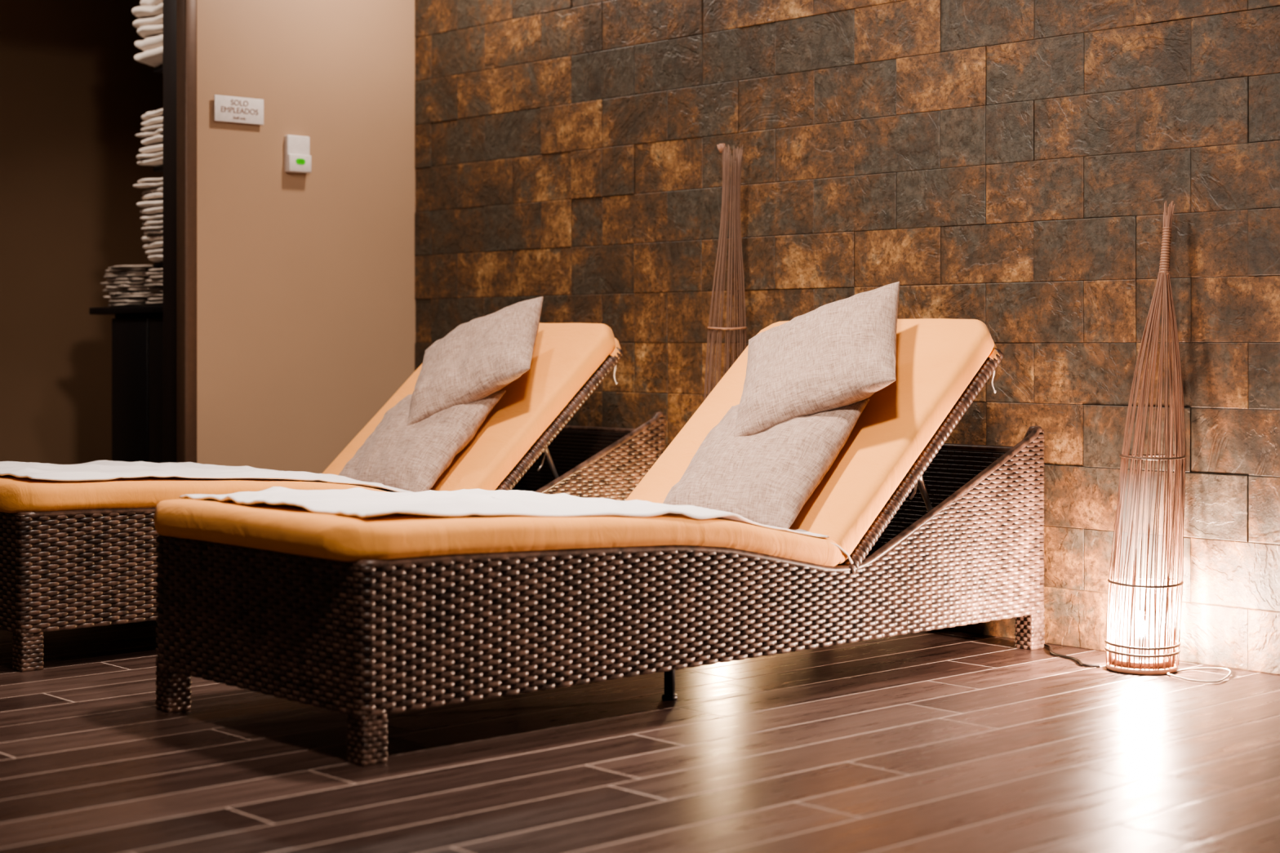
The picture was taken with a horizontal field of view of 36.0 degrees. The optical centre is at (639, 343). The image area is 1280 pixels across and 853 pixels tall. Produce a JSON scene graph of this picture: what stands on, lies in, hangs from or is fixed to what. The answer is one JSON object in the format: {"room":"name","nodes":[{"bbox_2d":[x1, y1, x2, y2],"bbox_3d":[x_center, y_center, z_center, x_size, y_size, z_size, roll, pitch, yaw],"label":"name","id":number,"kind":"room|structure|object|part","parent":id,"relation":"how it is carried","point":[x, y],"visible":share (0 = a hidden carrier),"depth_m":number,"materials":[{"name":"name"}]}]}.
{"room":"spa","nodes":[
{"label":"spa","id":0,"kind":"room"},
{"bbox_2d":[0,0,163,464],"bbox_3d":[-3.849,-0.590,6.442,5.430,2.700,0.100,0,0,-42],"label":"wall","id":1,"kind":"structure","parent":0,"point":[74,93],"depth_m":7.81,"materials":[{"name":"paint"}]},
{"bbox_2d":[196,0,415,473],"bbox_3d":[-1.141,-0.590,6.774,0.990,2.700,0.150,0,0,-42],"label":"wall","id":2,"kind":"structure","parent":0,"point":[306,301],"depth_m":6.66,"materials":[{"name":"beige paint"}]},
{"bbox_2d":[163,0,176,462],"bbox_3d":[-1.526,-0.300,6.448,0.018,2.120,0.120,0,0,-42],"label":"trim","id":3,"kind":"structure","parent":2,"relation":"attached to","point":[169,6],"depth_m":6.45,"materials":[{"name":"black wood"}]},
{"bbox_2d":[176,0,196,462],"bbox_3d":[-1.472,-0.305,6.395,0.046,2.130,0.060,0,0,-42],"label":"trim","id":4,"kind":"structure","parent":2,"relation":"attached to","point":[186,10],"depth_m":6.37,"materials":[{"name":"brown wood"}]},
{"bbox_2d":[213,94,263,124],"bbox_3d":[-1.325,-0.771,6.493,0.185,0.085,0.017,0,0,-42],"label":"wall sign","id":5,"kind":"object","parent":2,"relation":"attached to","point":[226,108],"visible":1,"depth_m":6.49,"materials":[{"name":"white plastic"}]},
{"bbox_2d":[284,134,311,173],"bbox_3d":[-1.154,-0.640,6.639,0.088,0.124,0.037,0,0,-42],"label":"thermostat","id":6,"kind":"object","parent":2,"relation":"attached to","point":[297,158],"visible":1,"depth_m":6.62,"materials":[{"name":"white plastic"}]},
{"bbox_2d":[0,620,1279,852],"bbox_3d":[-1.158,0.820,3.499,5.420,0.120,8.850,0,0,-42],"label":"floor","id":7,"kind":"structure","parent":0,"point":[935,740],"depth_m":3.60,"materials":[{"name":"brown wood"}]},
{"bbox_2d":[88,305,163,462],"bbox_3d":[-1.470,0.315,7.059,0.750,0.890,0.675,0,0,-42],"label":"base cabinet","id":8,"kind":"object","parent":7,"relation":"on","point":[137,331],"visible":0.22,"depth_m":6.83,"materials":[{"name":"black wood"}]},
{"bbox_3d":[-1.777,0.310,6.872,0.015,0.800,0.255,0,0,-43],"label":"door","id":9,"kind":"part","parent":8,"relation":"part of","materials":[{"name":"black wood"}]},
{"bbox_2d":[107,298,155,306],"bbox_3d":[-1.733,-0.146,7.060,0.313,0.029,0.258,0,0,-38],"label":"folded towel","id":10,"kind":"object","parent":8,"relation":"on","point":[133,302],"visible":0.26,"depth_m":6.92,"materials":[{"name":"white fabric"}]},
{"bbox_2d":[102,292,162,299],"bbox_3d":[-1.732,-0.172,7.054,0.320,0.029,0.249,0,0,-40],"label":"folded towel","id":11,"kind":"object","parent":10,"relation":"on","point":[121,295],"visible":0.43,"depth_m":6.93,"materials":[{"name":"white fabric"}]},
{"bbox_2d":[102,284,158,292],"bbox_3d":[-1.741,-0.197,7.064,0.323,0.030,0.261,0,0,-40],"label":"folded towel","id":12,"kind":"object","parent":11,"relation":"on","point":[134,287],"visible":0.38,"depth_m":6.94,"materials":[{"name":"white fabric"}]},
{"bbox_2d":[100,276,157,285],"bbox_3d":[-1.749,-0.222,7.073,0.314,0.030,0.258,0,0,-44],"label":"folded towel","id":13,"kind":"object","parent":12,"relation":"on","point":[132,280],"visible":0.45,"depth_m":6.94,"materials":[{"name":"white fabric"}]},
{"bbox_2d":[103,271,151,278],"bbox_3d":[-1.752,-0.245,7.067,0.320,0.022,0.261,0,0,-44],"label":"folded towel","id":14,"kind":"object","parent":13,"relation":"on","point":[128,274],"visible":0.46,"depth_m":6.93,"materials":[{"name":"white fabric"}]},
{"bbox_2d":[105,264,157,272],"bbox_3d":[-1.751,-0.267,7.071,0.241,0.028,0.333,0,0,45],"label":"folded towel","id":15,"kind":"object","parent":14,"relation":"on","point":[144,268],"visible":0.54,"depth_m":6.94,"materials":[{"name":"white fabric"}]},
{"bbox_2d":[145,297,163,305],"bbox_3d":[-1.551,-0.148,6.890,0.249,0.034,0.308,0,0,41],"label":"folded towel","id":16,"kind":"object","parent":8,"relation":"on","point":[157,300],"visible":0.19,"depth_m":6.81,"materials":[{"name":"white fabric"}]},
{"bbox_2d":[146,289,163,297],"bbox_3d":[-1.537,-0.175,6.881,0.318,0.030,0.284,0,0,-39],"label":"folded towel","id":17,"kind":"object","parent":16,"relation":"on","point":[159,293],"visible":0.11,"depth_m":6.83,"materials":[{"name":"white fabric"}]},
{"bbox_2d":[143,283,163,289],"bbox_3d":[-1.552,-0.198,6.895,0.335,0.025,0.272,0,0,-44],"label":"folded towel","id":18,"kind":"object","parent":17,"relation":"on","point":[157,286],"visible":0.16,"depth_m":6.82,"materials":[{"name":"white fabric"}]},
{"bbox_2d":[146,275,163,283],"bbox_3d":[-1.542,-0.224,6.880,0.314,0.035,0.288,0,0,-43],"label":"folded towel","id":19,"kind":"object","parent":18,"relation":"on","point":[159,279],"visible":0.17,"depth_m":6.81,"materials":[{"name":"white fabric"}]},
{"bbox_2d":[145,267,163,275],"bbox_3d":[-1.555,-0.251,6.902,0.314,0.027,0.262,0,0,-45],"label":"folded towel","id":20,"kind":"object","parent":19,"relation":"on","point":[160,271],"visible":0.19,"depth_m":6.82,"materials":[{"name":"white fabric"}]},
{"bbox_3d":[-1.598,0.310,6.677,0.015,0.800,0.255,0,0,-43],"label":"door","id":21,"kind":"part","parent":8,"relation":"part of","materials":[{"name":"black wood"}]},
{"bbox_2d":[153,65,163,268],"bbox_3d":[-1.333,-0.745,7.005,0.660,1.230,0.410,0,0,-42],"label":"shelving unit","id":22,"kind":"object","parent":8,"relation":"on","point":[159,69],"visible":0.12,"depth_m":6.91,"materials":[{"name":"black wood"}]},
{"bbox_2d":[133,34,163,66],"bbox_3d":[-1.557,-1.030,6.953,0.356,0.108,0.382,0,0,-44],"label":"folded towel","id":23,"kind":"object","parent":22,"relation":"on","point":[153,55],"visible":0.19,"depth_m":6.88,"materials":[{"name":"white fabric"}]},
{"bbox_2d":[133,13,163,38],"bbox_3d":[-1.559,-1.110,6.937,0.360,0.079,0.375,0,0,-41],"label":"folded towel","id":24,"kind":"object","parent":23,"relation":"on","point":[153,26],"visible":0.16,"depth_m":6.87,"materials":[{"name":"white fabric"}]},
{"bbox_2d":[131,0,163,17],"bbox_3d":[-1.567,-1.182,6.948,0.354,0.087,0.371,0,0,44],"label":"folded towel","id":25,"kind":"object","parent":24,"relation":"on","point":[148,8],"visible":0.2,"depth_m":6.87,"materials":[{"name":"white fabric"}]},
{"bbox_2d":[136,151,163,165],"bbox_3d":[-1.573,-0.647,6.938,0.333,0.043,0.363,0,0,-40],"label":"folded towel","id":26,"kind":"object","parent":22,"relation":"on","point":[152,159],"visible":0.19,"depth_m":6.87,"materials":[{"name":"white fabric"}]},
{"bbox_2d":[138,133,163,154],"bbox_3d":[-1.556,-0.697,6.931,0.337,0.067,0.356,0,0,-43],"label":"folded towel","id":27,"kind":"object","parent":26,"relation":"on","point":[155,143],"visible":0.16,"depth_m":6.86,"materials":[{"name":"white fabric"}]},
{"bbox_2d":[135,124,163,137],"bbox_3d":[-1.582,-0.745,6.955,0.341,0.045,0.338,0,0,-42],"label":"folded towel","id":28,"kind":"object","parent":27,"relation":"on","point":[153,131],"visible":0.19,"depth_m":6.87,"materials":[{"name":"white fabric"}]},
{"bbox_2d":[141,107,163,126],"bbox_3d":[-1.563,-0.792,6.947,0.341,0.060,0.351,0,0,-36],"label":"folded towel","id":29,"kind":"object","parent":28,"relation":"on","point":[151,117],"visible":0.21,"depth_m":6.86,"materials":[{"name":"white fabric"}]},
{"bbox_2d":[145,248,163,262],"bbox_3d":[-1.558,-0.309,6.920,0.334,0.046,0.296,0,0,-36],"label":"folded towel","id":30,"kind":"object","parent":22,"relation":"on","point":[157,255],"visible":0.16,"depth_m":6.84,"materials":[{"name":"white fabric"}]},
{"bbox_2d":[141,235,163,249],"bbox_3d":[-1.573,-0.356,6.947,0.338,0.059,0.323,0,0,-44],"label":"folded towel","id":31,"kind":"object","parent":30,"relation":"on","point":[157,241],"visible":0.2,"depth_m":6.86,"materials":[{"name":"white fabric"}]},
{"bbox_2d":[141,226,163,235],"bbox_3d":[-1.555,-0.394,6.913,0.344,0.035,0.308,0,0,-44],"label":"folded towel","id":32,"kind":"object","parent":31,"relation":"on","point":[153,230],"visible":0.14,"depth_m":6.83,"materials":[{"name":"white fabric"}]},
{"bbox_2d":[140,214,163,226],"bbox_3d":[-1.554,-0.429,6.906,0.330,0.042,0.284,0,0,-43],"label":"folded towel","id":33,"kind":"object","parent":32,"relation":"on","point":[153,220],"visible":0.15,"depth_m":6.83,"materials":[{"name":"white fabric"}]},
{"bbox_2d":[136,200,163,215],"bbox_3d":[-1.556,-0.475,6.913,0.313,0.060,0.341,0,0,42],"label":"folded towel","id":34,"kind":"object","parent":33,"relation":"on","point":[152,207],"visible":0.17,"depth_m":6.83,"materials":[{"name":"white fabric"}]},
{"bbox_2d":[141,186,163,200],"bbox_3d":[-1.566,-0.524,6.944,0.337,0.053,0.330,0,0,-39],"label":"folded towel","id":35,"kind":"object","parent":34,"relation":"on","point":[154,194],"visible":0.21,"depth_m":6.87,"materials":[{"name":"white fabric"}]},
{"bbox_2d":[133,177,163,188],"bbox_3d":[-1.582,-0.562,6.938,0.290,0.039,0.344,0,0,43],"label":"folded towel","id":36,"kind":"object","parent":35,"relation":"on","point":[148,183],"visible":0.17,"depth_m":6.85,"materials":[{"name":"white fabric"}]},
{"bbox_3d":[-1.333,-0.965,7.005,0.660,0.020,0.410,0,0,-43],"label":"shelf","id":37,"kind":"part","parent":22,"relation":"part of","materials":[{"name":"black wood"}]},
{"bbox_3d":[-1.333,-0.615,7.005,0.660,0.020,0.410,0,0,-43],"label":"shelf","id":38,"kind":"part","parent":22,"relation":"part of","materials":[{"name":"black wood"}]},
{"bbox_3d":[-1.333,-0.275,7.005,0.660,0.020,0.410,0,0,-43],"label":"shelf","id":39,"kind":"part","parent":22,"relation":"part of","materials":[{"name":"black wood"}]},
{"bbox_2d":[0,323,665,672],"bbox_3d":[-0.941,0.348,5.511,2.087,0.824,0.788,0,0,-42],"label":"sun lounger","id":40,"kind":"object","parent":7,"relation":"on","point":[74,554],"visible":0.43,"depth_m":4.86,"materials":[{"name":"wicker"}]},
{"bbox_3d":[-1.427,0.709,4.591,0.056,0.103,0.056,0,0,-43],"label":"leg","id":41,"kind":"part","parent":40,"relation":"part of","materials":[{"name":"wicker"}]},
{"bbox_2d":[0,475,389,513],"bbox_3d":[-1.224,0.409,5.253,1.321,0.181,0.786,0,0,-43],"label":"seat cushion","id":42,"kind":"object","parent":40,"relation":"on","point":[17,495],"depth_m":4.71,"materials":[{"name":"fabric"}]},
{"bbox_2d":[0,460,413,492],"bbox_3d":[-1.199,0.367,5.275,1.280,0.142,0.754,0,0,-42],"label":"towel","id":43,"kind":"object","parent":40,"relation":"on","point":[96,470],"visible":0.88,"depth_m":5.03,"materials":[{"name":"white fabric"}]},
{"bbox_2d":[337,390,506,492],"bbox_3d":[-0.649,0.287,5.685,0.442,0.306,0.330,0,0,43],"label":"throw pillow","id":44,"kind":"object","parent":43,"relation":"on","point":[413,457],"visible":0.71,"depth_m":5.58,"materials":[{"name":"fabric"}]},
{"bbox_2d":[406,296,543,426],"bbox_3d":[-0.482,0.049,5.763,0.472,0.382,0.349,0,0,18],"label":"throw pillow","id":45,"kind":"object","parent":44,"relation":"on","point":[482,356],"visible":0.98,"depth_m":5.65,"materials":[{"name":"fabric"}]},
{"bbox_2d":[322,323,621,491],"bbox_3d":[-0.525,0.215,5.894,0.644,0.558,0.778,0,0,-43],"label":"backrest cushion","id":46,"kind":"object","parent":40,"relation":"on","point":[569,362],"depth_m":5.69,"materials":[{"name":"fabric"}]},
{"bbox_3d":[-0.514,0.265,5.904,0.574,0.514,0.776,0,0,-43],"label":"backrest frame","id":47,"kind":"part","parent":40,"relation":"part of","materials":[{"name":"wicker"}]},
{"bbox_2d":[154,318,1044,766],"bbox_3d":[-0.009,0.348,4.494,2.087,0.824,0.788,0,0,-42],"label":"sun lounger","id":48,"kind":"object","parent":7,"relation":"on","point":[366,620],"visible":0.88,"depth_m":4.00,"materials":[{"name":"wicker"}]},
{"bbox_3d":[-0.969,0.709,4.091,0.056,0.103,0.056,0,0,-43],"label":"leg","id":49,"kind":"part","parent":48,"relation":"part of","materials":[{"name":"wicker"}]},
{"bbox_3d":[-0.495,0.709,3.573,0.056,0.103,0.056,0,0,-43],"label":"leg","id":50,"kind":"part","parent":48,"relation":"part of","materials":[{"name":"wicker"}]},
{"bbox_2d":[154,498,841,566],"bbox_3d":[-0.292,0.409,4.236,1.321,0.181,0.786,0,0,-43],"label":"seat cushion","id":51,"kind":"object","parent":48,"relation":"on","point":[206,532],"depth_m":3.85,"materials":[{"name":"fabric"}]},
{"bbox_2d":[179,486,829,537],"bbox_3d":[-0.274,0.368,4.258,1.275,0.136,0.765,0,0,-40],"label":"towel","id":52,"kind":"object","parent":48,"relation":"on","point":[358,501],"visible":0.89,"depth_m":4.02,"materials":[{"name":"white fabric"}]},
{"bbox_2d":[662,398,869,528],"bbox_3d":[0.281,0.286,4.671,0.444,0.314,0.330,0,0,43],"label":"throw pillow","id":53,"kind":"object","parent":52,"relation":"on","point":[767,477],"visible":0.7,"depth_m":4.57,"materials":[{"name":"fabric"}]},
{"bbox_2d":[733,281,899,436],"bbox_3d":[0.433,0.037,4.779,0.483,0.383,0.344,0,0,23],"label":"throw pillow","id":54,"kind":"object","parent":53,"relation":"on","point":[842,353],"visible":0.97,"depth_m":4.67,"materials":[{"name":"fabric"}]},
{"bbox_3d":[0.063,0.680,4.208,0.034,0.160,0.034,0,0,-43],"label":"leg","id":55,"kind":"part","parent":48,"relation":"part of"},
{"bbox_2d":[625,318,1000,564],"bbox_3d":[0.408,0.215,4.877,0.644,0.558,0.778,0,0,-43],"label":"backrest cushion","id":56,"kind":"object","parent":48,"relation":"on","point":[942,365],"depth_m":4.67,"materials":[{"name":"fabric"}]},
{"bbox_3d":[0.418,0.265,4.886,0.574,0.514,0.776,0,0,-43],"label":"backrest frame","id":57,"kind":"part","parent":48,"relation":"part of","materials":[{"name":"wicker"}]},
{"bbox_3d":[0.974,0.709,4.919,0.056,0.103,0.056,0,0,-43],"label":"leg","id":58,"kind":"part","parent":48,"relation":"part of","materials":[{"name":"wicker"}]},
{"bbox_2d":[703,142,746,400],"bbox_3d":[0.236,0.089,5.672,0.144,1.342,0.146,0,0,6],"label":"floor lamp","id":59,"kind":"object","parent":7,"relation":"on","point":[726,170],"visible":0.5,"depth_m":5.68,"materials":[{"name":"brown wood"}]},
{"bbox_2d":[1044,643,1100,667],"bbox_3d":[1.028,0.756,4.792,0.039,0.007,0.369,0,0,-11],"label":"power cable","id":60,"kind":"object","parent":7,"relation":"on","point":[1051,651],"visible":0.91,"depth_m":4.73,"materials":[{"name":"black rubber"}]},
{"bbox_2d":[1104,200,1186,675],"bbox_3d":[1.187,0.210,4.606,0.213,1.100,0.173,0,0,-42],"label":"floor lamp","id":61,"kind":"object","parent":7,"relation":"on","point":[1139,663],"visible":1,"depth_m":4.59,"materials":[{"name":"brown wood"}]},
{"bbox_2d":[1134,635,1148,658],"bbox_3d":[1.170,0.708,4.590,0.032,0.052,0.032,0,0,-43],"label":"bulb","id":62,"kind":"object","parent":61,"relation":"attached to","point":[1136,640],"depth_m":4.58,"materials":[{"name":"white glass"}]},
{"bbox_3d":[1.170,0.653,4.590,0.026,0.062,0.026,0,0,-43],"label":"bulb","id":63,"kind":"part","parent":61,"relation":"part of","materials":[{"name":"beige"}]},
{"bbox_2d":[1167,667,1231,683],"bbox_3d":[1.295,0.755,4.503,0.200,0.007,0.144,0,0,-42],"label":"power cable","id":64,"kind":"object","parent":7,"relation":"on","point":[1193,668],"visible":1,"depth_m":4.48,"materials":[{"name":"white plastic"}]},
{"bbox_2d":[414,0,1279,675],"bbox_3d":[0.862,-0.590,5.259,0.122,2.700,4.790,0,0,-42],"label":"wall","id":65,"kind":"structure","parent":0,"point":[1014,166],"depth_m":5.23,"materials":[{"name":"stone"}]}
]}

